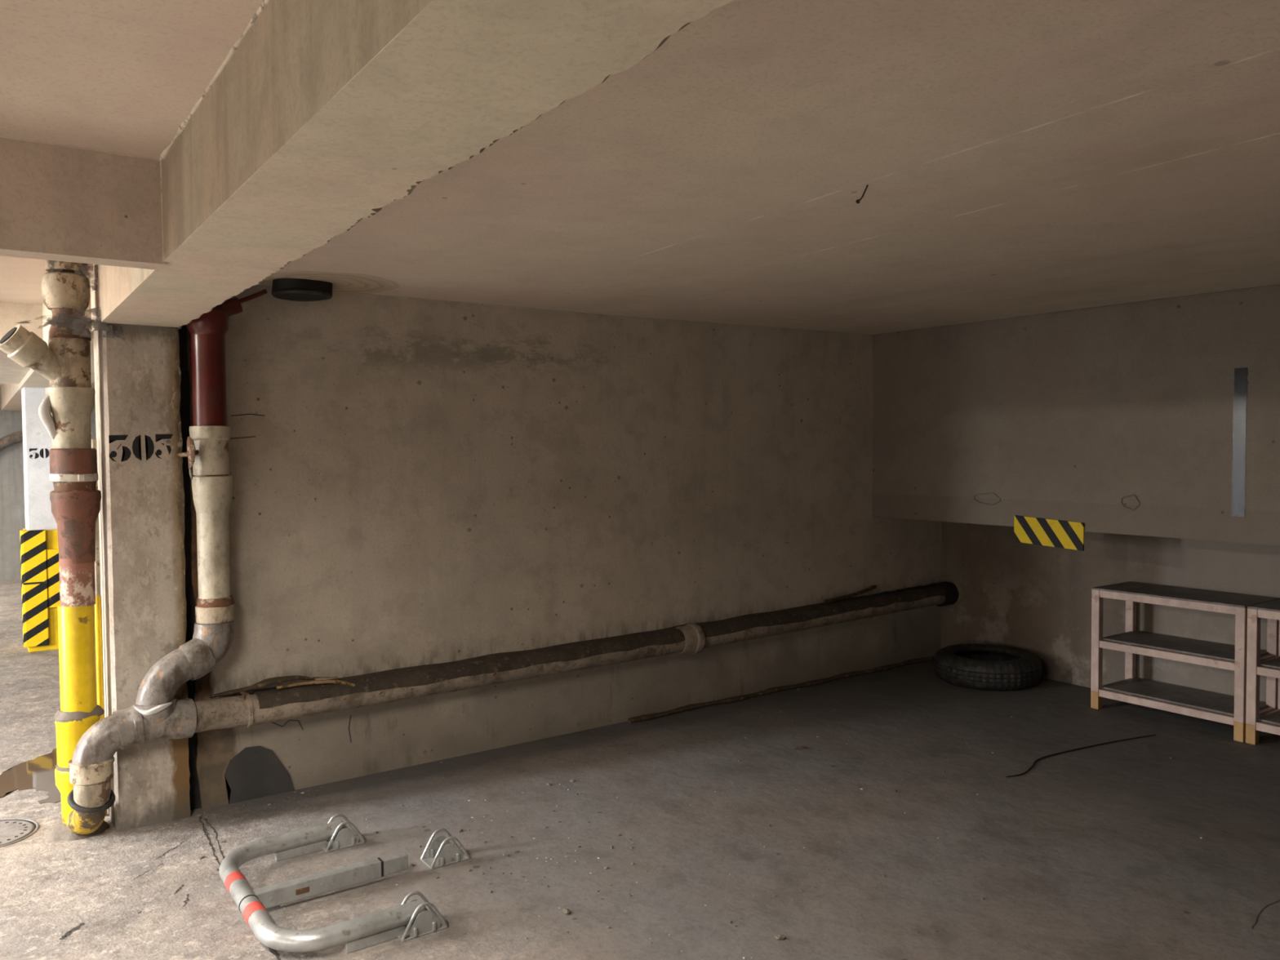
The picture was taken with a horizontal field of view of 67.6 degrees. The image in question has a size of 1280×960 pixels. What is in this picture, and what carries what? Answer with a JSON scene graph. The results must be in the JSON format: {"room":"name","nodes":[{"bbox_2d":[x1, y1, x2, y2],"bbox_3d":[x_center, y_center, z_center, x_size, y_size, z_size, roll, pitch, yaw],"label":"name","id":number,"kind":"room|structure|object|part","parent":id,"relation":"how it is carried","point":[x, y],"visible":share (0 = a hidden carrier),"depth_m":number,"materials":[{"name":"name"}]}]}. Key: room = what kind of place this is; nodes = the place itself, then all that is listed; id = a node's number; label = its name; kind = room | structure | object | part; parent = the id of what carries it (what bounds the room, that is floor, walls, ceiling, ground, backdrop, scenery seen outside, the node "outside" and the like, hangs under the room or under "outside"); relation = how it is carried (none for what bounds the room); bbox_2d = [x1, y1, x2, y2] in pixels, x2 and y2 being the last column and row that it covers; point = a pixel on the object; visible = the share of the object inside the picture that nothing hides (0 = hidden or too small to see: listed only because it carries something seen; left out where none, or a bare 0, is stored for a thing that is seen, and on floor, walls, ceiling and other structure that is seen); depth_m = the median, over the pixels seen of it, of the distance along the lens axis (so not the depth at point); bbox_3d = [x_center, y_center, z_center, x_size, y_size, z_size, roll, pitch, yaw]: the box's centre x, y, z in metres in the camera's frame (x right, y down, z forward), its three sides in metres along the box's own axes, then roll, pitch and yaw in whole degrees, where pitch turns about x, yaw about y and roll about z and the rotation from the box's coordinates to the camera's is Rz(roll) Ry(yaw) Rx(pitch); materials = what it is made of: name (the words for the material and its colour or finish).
{"room":"parking garage","nodes":[
{"label":"parking garage","id":0,"kind":"room"},
{"bbox_2d":[0,302,43,384],"bbox_3d":[-5.784,-0.927,5.138,4.365,0.515,2.970,-2,2,-35],"label":"ceiling","id":1,"kind":"structure","parent":0,"point":[11,372],"depth_m":5.11,"materials":[{"name":"paint"}]},
{"bbox_2d":[0,386,96,580],"bbox_3d":[-7.144,-0.059,12.015,10.000,2.500,0.200,-2,2,-35],"label":"wall","id":2,"kind":"structure","parent":0,"point":[12,516],"depth_m":11.58,"materials":[{"name":"concrete"}]},
{"bbox_2d":[0,431,22,449],"bbox_3d":[-7.910,-0.106,11.267,1.158,0.955,0.120,-2,2,-35],"label":"pipe","id":3,"kind":"object","parent":2,"relation":"attached to","point":[17,437],"visible":0.91,"depth_m":11.46,"materials":[{"name":"grey metal"}]},
{"bbox_2d":[177,284,941,809],"bbox_3d":[0.135,0.157,5.606,5.270,2.400,0.165,-2,2,-35],"label":"wall","id":4,"kind":"structure","parent":0,"point":[416,482],"depth_m":4.98,"materials":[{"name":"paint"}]},
{"bbox_2d":[194,581,958,733],"bbox_3d":[0.167,0.910,5.457,5.100,0.216,0.200,-2,2,-35],"label":"drain pipe","id":5,"kind":"object","parent":4,"relation":"attached to","point":[272,704],"visible":1,"depth_m":4.92,"materials":[{"name":"grey metal"}]},
{"bbox_2d":[208,675,355,697],"bbox_3d":[-1.585,0.914,4.258,0.609,0.076,0.074,-1,2,-28],"label":"branch","id":6,"kind":"object","parent":5,"relation":"on","point":[271,681],"visible":0.99,"depth_m":4.24,"materials":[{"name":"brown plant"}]},
{"bbox_2d":[822,585,876,603],"bbox_3d":[1.405,0.760,6.375,0.502,0.072,0.030,-2,2,-35],"label":"stick","id":7,"kind":"object","parent":5,"relation":"on","point":[873,587],"visible":1,"depth_m":6.36,"materials":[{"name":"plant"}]},
{"bbox_2d":[880,582,941,594],"bbox_3d":[1.927,0.768,6.742,0.676,0.044,0.048,-2,2,-35],"label":"heap","id":8,"kind":"object","parent":5,"relation":"on","point":[935,584],"visible":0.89,"depth_m":6.72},
{"bbox_2d":[0,578,1279,959],"bbox_3d":[-2.187,1.494,5.030,10.000,0.201,18.200,-2,2,-35],"label":"floor","id":9,"kind":"structure","parent":0,"point":[1037,846],"depth_m":3.75,"materials":[{"name":"concrete"}]},
{"bbox_2d":[0,817,39,847],"bbox_3d":[-2.631,1.440,3.866,0.344,0.016,0.344,-2,2,-35],"label":"manhole cover","id":10,"kind":"object","parent":9,"relation":"on","point":[13,830],"visible":1,"depth_m":3.91,"materials":[{"name":"metal"}]},
{"bbox_2d":[0,748,61,804],"bbox_3d":[-2.943,1.415,4.534,0.909,0.002,0.959,-2,2,-35],"label":"puddle","id":11,"kind":"object","parent":9,"relation":"on","point":[38,773],"visible":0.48,"depth_m":4.54,"materials":[{"name":"liquid"}]},
{"bbox_2d":[21,386,58,652],"bbox_3d":[-4.683,0.300,7.589,0.350,2.050,0.347,-2,2,-35],"label":"column","id":12,"kind":"structure","parent":9,"relation":"on","point":[37,441],"depth_m":7.41,"materials":[{"name":"white paint"}]},
{"bbox_2d":[19,529,48,647],"bbox_3d":[-4.710,0.835,7.438,0.165,0.900,0.168,-2,2,-35],"label":"guard","id":13,"kind":"object","parent":12,"relation":"attached to","point":[33,566],"visible":1,"depth_m":7.37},
{"bbox_2d":[46,548,60,608],"bbox_3d":[-4.526,0.765,7.487,0.193,0.455,0.020,-2,2,-35],"label":"guard","id":14,"kind":"object","parent":12,"relation":"attached to","point":[52,555],"visible":0.44,"depth_m":7.45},
{"bbox_2d":[0,259,110,840],"bbox_3d":[-2.345,0.266,3.827,0.342,2.340,0.210,-2,2,-35],"label":"drain pipe","id":15,"kind":"object","parent":9,"relation":"on","point":[65,411],"visible":0.82,"depth_m":3.82,"materials":[{"name":"beige paint"}]},
{"bbox_2d":[44,386,95,448],"bbox_3d":[-2.297,-0.244,3.862,0.174,0.256,0.174,-2,2,-35],"label":"socket","id":16,"kind":"object","parent":15,"relation":"attached to","point":[68,410],"depth_m":3.80,"materials":[{"name":"beige paint"}]},
{"bbox_2d":[16,260,125,342],"bbox_3d":[-2.246,-0.723,3.774,0.372,0.340,0.075,-1,2,-26],"label":"cobweb","id":17,"kind":"object","parent":15,"relation":"attached to","point":[77,324],"visible":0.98,"depth_m":3.78,"materials":[{"name":"grey"}]},
{"bbox_2d":[49,489,101,564],"bbox_3d":[-2.287,0.188,3.882,0.181,0.292,0.182,-2,2,-35],"label":"socket","id":18,"kind":"object","parent":15,"relation":"attached to","point":[75,513],"depth_m":3.82,"materials":[{"name":"brown metal"}]},
{"bbox_2d":[54,715,100,768],"bbox_3d":[-2.292,1.060,3.904,0.162,0.208,0.162,-2,2,-35],"label":"socket","id":19,"kind":"object","parent":15,"relation":"attached to","point":[69,729],"depth_m":3.83,"materials":[{"name":"paint"}]},
{"bbox_2d":[91,439,106,816],"bbox_3d":[-2.288,0.629,4.041,0.026,1.600,0.026,-2,2,-35],"label":"pipe","id":20,"kind":"object","parent":9,"relation":"on","point":[98,607],"visible":0.59,"depth_m":4.03,"materials":[{"name":"yellow metal"}]},
{"bbox_2d":[93,323,190,831],"bbox_3d":[-2.120,0.386,4.074,0.284,2.080,0.346,-2,2,-35],"label":"column","id":21,"kind":"structure","parent":9,"relation":"on","point":[137,380],"depth_m":3.93,"materials":[{"name":"paint"}]},
{"bbox_2d":[89,264,181,331],"bbox_3d":[-2.139,-0.855,4.047,0.300,0.438,0.310,-2,2,-35],"label":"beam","id":22,"kind":"structure","parent":21,"relation":"on","point":[94,294],"depth_m":3.96,"materials":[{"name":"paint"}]},
{"bbox_2d":[66,288,267,834],"bbox_3d":[-1.925,0.305,3.938,0.793,2.234,0.243,-2,2,-35],"label":"downpipe","id":23,"kind":"object","parent":9,"relation":"on","point":[156,713],"visible":0.99,"depth_m":3.95,"materials":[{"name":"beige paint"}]},
{"bbox_2d":[68,756,114,785],"bbox_3d":[-2.159,1.140,3.767,0.158,0.083,0.154,-2,2,-35],"label":"socket","id":24,"kind":"object","parent":23,"relation":"attached to","point":[97,771],"depth_m":3.71,"materials":[{"name":"beige metal"}]},
{"bbox_2d":[186,308,228,336],"bbox_3d":[-1.812,-0.657,4.008,0.160,0.105,0.160,-2,2,-35],"label":"socket","id":25,"kind":"object","parent":23,"relation":"attached to","point":[215,322],"depth_m":3.95,"materials":[{"name":"paint"}]},
{"bbox_2d":[191,475,232,514],"bbox_3d":[-1.804,0.061,4.034,0.158,0.158,0.158,-2,2,-35],"label":"socket","id":26,"kind":"object","parent":23,"relation":"attached to","point":[211,494],"depth_m":3.97,"materials":[{"name":"paint"}]},
{"bbox_2d":[218,813,448,953],"bbox_3d":[-1.093,1.394,3.322,0.587,0.102,0.927,-2,2,-35],"label":"barrier","id":27,"kind":"object","parent":9,"relation":"on","point":[411,920],"visible":1,"depth_m":3.20,"materials":[{"name":"metal"}]},
{"bbox_3d":[-1.299,1.418,3.666,0.190,0.034,0.026,-2,2,-35],"label":"rail","id":28,"kind":"part","parent":27,"relation":"part of","materials":[{"name":"metal"}]},
{"bbox_3d":[-0.832,1.437,3.002,0.190,0.034,0.026,-2,2,-35],"label":"rail","id":29,"kind":"part","parent":27,"relation":"part of","materials":[{"name":"metal"}]},
{"bbox_2d":[420,828,469,869],"bbox_3d":[-0.736,1.381,3.607,0.157,0.102,0.113,-2,2,-35],"label":"bracket","id":30,"kind":"object","parent":9,"relation":"on","point":[441,853],"visible":1,"depth_m":3.58,"materials":[{"name":"metal"}]},
{"bbox_2d":[32,668,1204,959],"bbox_3d":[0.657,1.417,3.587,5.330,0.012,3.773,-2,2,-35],"label":"dark grit","id":31,"kind":"object","parent":9,"relation":"on","point":[566,911],"visible":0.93,"depth_m":3.65,"materials":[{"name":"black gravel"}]},
{"bbox_2d":[627,656,934,723],"bbox_3d":[1.066,1.320,6.176,2.752,0.028,0.079,-2,2,-35],"label":"strip","id":32,"kind":"object","parent":9,"relation":"on","point":[731,700],"visible":0.94,"depth_m":6.00,"materials":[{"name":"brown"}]},
{"bbox_2d":[793,746,807,749],"bbox_3d":[0.819,1.367,4.891,0.078,0.014,0.017,-1,2,-12],"label":"dry leaf","id":33,"kind":"object","parent":9,"relation":"on","point":[797,747],"visible":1,"depth_m":4.89,"materials":[{"name":"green plant"}]},
{"bbox_2d":[933,643,1041,691],"bbox_3d":[2.281,1.225,6.288,0.667,0.186,0.667,-2,2,-35],"label":"tyre","id":34,"kind":"object","parent":9,"relation":"on","point":[985,667],"visible":1,"depth_m":6.06,"materials":[{"name":"black rubber"}]},
{"bbox_2d":[1005,734,1155,777],"bbox_3d":[2.201,1.367,4.799,1.209,0.007,0.101,-2,2,-32],"label":"cable","id":35,"kind":"object","parent":9,"relation":"on","point":[1050,755],"visible":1,"depth_m":4.82,"materials":[{"name":"black rubber"}]},
{"bbox_2d":[1090,581,1279,742],"bbox_3d":[3.057,0.989,5.396,0.425,0.710,0.822,-2,2,-35],"label":"shelving unit","id":36,"kind":"object","parent":9,"relation":"on","point":[1133,593],"visible":0.89,"depth_m":5.32,"materials":[{"name":"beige wood"}]},
{"bbox_3d":[2.678,0.939,5.603,0.046,0.600,0.046,-2,2,-35],"label":"leg","id":37,"kind":"part","parent":36,"relation":"part of","materials":[{"name":"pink wood"}]},
{"bbox_3d":[2.988,0.930,5.821,0.046,0.600,0.046,-2,2,-35],"label":"leg","id":38,"kind":"part","parent":36,"relation":"part of","materials":[{"name":"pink wood"}]},
{"bbox_3d":[2.902,1.252,5.295,0.034,0.042,0.730,-2,2,-35],"label":"rail","id":39,"kind":"part","parent":36,"relation":"part of","materials":[{"name":"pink wood"}]},
{"bbox_3d":[2.900,0.965,5.285,0.034,0.042,0.730,-2,2,-35],"label":"rail","id":40,"kind":"part","parent":36,"relation":"part of","materials":[{"name":"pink wood"}]},
{"bbox_3d":[2.897,0.670,5.275,0.034,0.042,0.730,-2,2,-35],"label":"rail","id":41,"kind":"part","parent":36,"relation":"part of","materials":[{"name":"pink wood"}]},
{"bbox_3d":[3.124,0.958,4.968,0.046,0.600,0.046,-2,2,-35],"label":"leg","id":42,"kind":"part","parent":36,"relation":"part of","materials":[{"name":"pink wood"}]},
{"bbox_3d":[3.284,1.256,5.084,0.333,0.040,0.030,-2,2,-35],"label":"rail","id":43,"kind":"part","parent":36,"relation":"part of","materials":[{"name":"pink wood"}]},
{"bbox_3d":[3.282,0.970,5.075,0.333,0.040,0.030,-2,2,-35],"label":"rail","id":44,"kind":"part","parent":36,"relation":"part of","materials":[{"name":"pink wood"}]},
{"bbox_3d":[3.434,0.948,5.186,0.046,0.600,0.046,-2,2,-35],"label":"leg","id":45,"kind":"part","parent":36,"relation":"part of","materials":[{"name":"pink wood"}]},
{"bbox_2d":[1245,599,1279,744],"bbox_3d":[3.537,1.008,4.717,0.425,0.710,0.822,-2,2,-35],"label":"shelving unit","id":46,"kind":"object","parent":9,"relation":"on","point":[1255,722],"visible":1,"depth_m":4.91,"materials":[{"name":"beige wood"}]},
{"bbox_3d":[3.158,0.959,4.924,0.046,0.600,0.046,-2,2,-35],"label":"leg","id":47,"kind":"part","parent":46,"relation":"part of","materials":[{"name":"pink wood"}]},
{"bbox_3d":[3.382,1.271,4.616,0.034,0.042,0.730,-2,2,-35],"label":"rail","id":48,"kind":"part","parent":46,"relation":"part of","materials":[{"name":"pink wood"}]},
{"bbox_3d":[3.380,0.985,4.606,0.034,0.042,0.730,-2,2,-35],"label":"rail","id":49,"kind":"part","parent":46,"relation":"part of","materials":[{"name":"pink wood"}]},
{"bbox_3d":[3.378,0.690,4.596,0.034,0.042,0.730,-2,2,-35],"label":"rail","id":50,"kind":"part","parent":46,"relation":"part of","materials":[{"name":"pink wood"}]},
{"bbox_3d":[3.313,1.258,5.046,0.333,0.040,0.030,-2,2,-35],"label":"rail","id":51,"kind":"part","parent":46,"relation":"part of","materials":[{"name":"pink wood"}]},
{"bbox_3d":[3.311,0.971,5.037,0.333,0.040,0.030,-2,2,-35],"label":"rail","id":52,"kind":"part","parent":46,"relation":"part of","materials":[{"name":"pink wood"}]},
{"bbox_3d":[3.468,0.949,5.141,0.046,0.600,0.046,-2,2,-35],"label":"leg","id":53,"kind":"part","parent":46,"relation":"part of","materials":[{"name":"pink wood"}]},
{"bbox_2d":[0,0,1279,388],"bbox_3d":[-2.091,-1.038,4.779,10.000,0.321,17.800,-2,2,-35],"label":"ceiling","id":54,"kind":"structure","parent":0,"point":[1015,157],"depth_m":2.46,"materials":[{"name":"paint"}]},
{"bbox_2d":[0,275,94,410],"bbox_3d":[-4.892,-0.957,7.874,0.400,0.455,9.120,-2,2,-35],"label":"beam","id":55,"kind":"structure","parent":54,"relation":"attached to","point":[11,393],"depth_m":6.92,"materials":[{"name":"paint"}]},
{"bbox_2d":[0,134,167,270],"bbox_3d":[-3.108,-0.727,1.365,4.395,0.395,0.107,-2,2,-35],"label":"cross beam","id":56,"kind":"structure","parent":54,"relation":"attached to","point":[59,202],"depth_m":2.48,"materials":[{"name":"paint"}]},
{"bbox_2d":[271,278,332,301],"bbox_3d":[-1.483,-0.834,4.191,0.255,0.069,0.251,-2,2,-35],"label":"ceiling light","id":57,"kind":"object","parent":54,"relation":"attached to","point":[288,289],"visible":0.99,"depth_m":4.11,"materials":[{"name":"black plastic"}]},
{"bbox_2d":[97,0,737,328],"bbox_3d":[0.267,-0.755,0.619,0.310,0.438,8.070,-2,2,-35],"label":"beam","id":58,"kind":"structure","parent":54,"relation":"attached to","point":[322,115],"depth_m":1.57,"materials":[{"name":"paint"}]},
{"bbox_2d":[855,184,868,204],"bbox_3d":[0.630,-0.807,2.700,0.012,0.037,0.068,-1,2,-15],"label":"wire","id":59,"kind":"object","parent":54,"relation":"hanging from","point":[857,201],"visible":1,"depth_m":2.70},
{"bbox_2d":[872,284,1279,545],"bbox_3d":[4.282,-0.332,3.474,0.911,1.336,8.100,-2,2,-35],"label":"wall","id":60,"kind":"structure","parent":0,"point":[1114,419],"depth_m":5.26,"materials":[{"name":"paint"}]},
{"bbox_2d":[1013,515,1084,551],"bbox_3d":[2.340,0.301,5.482,0.011,0.175,0.431,-2,2,-35],"label":"warning sign","id":61,"kind":"object","parent":60,"relation":"attached to","point":[1068,535],"visible":1,"depth_m":5.47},
{"bbox_2d":[1231,367,1248,516],"bbox_3d":[2.916,-0.182,4.649,0.004,0.723,0.066,-2,2,-35],"label":"tape strip","id":62,"kind":"object","parent":60,"relation":"attached to","point":[1241,382],"visible":1,"depth_m":4.65,"materials":[{"name":"grey"}]},
{"bbox_2d":[940,521,1279,715],"bbox_3d":[4.618,0.854,3.745,0.211,1.070,8.100,-2,2,-35],"label":"wall","id":63,"kind":"structure","parent":0,"point":[1036,599],"depth_m":6.09,"materials":[{"name":"concrete"}]}
]}

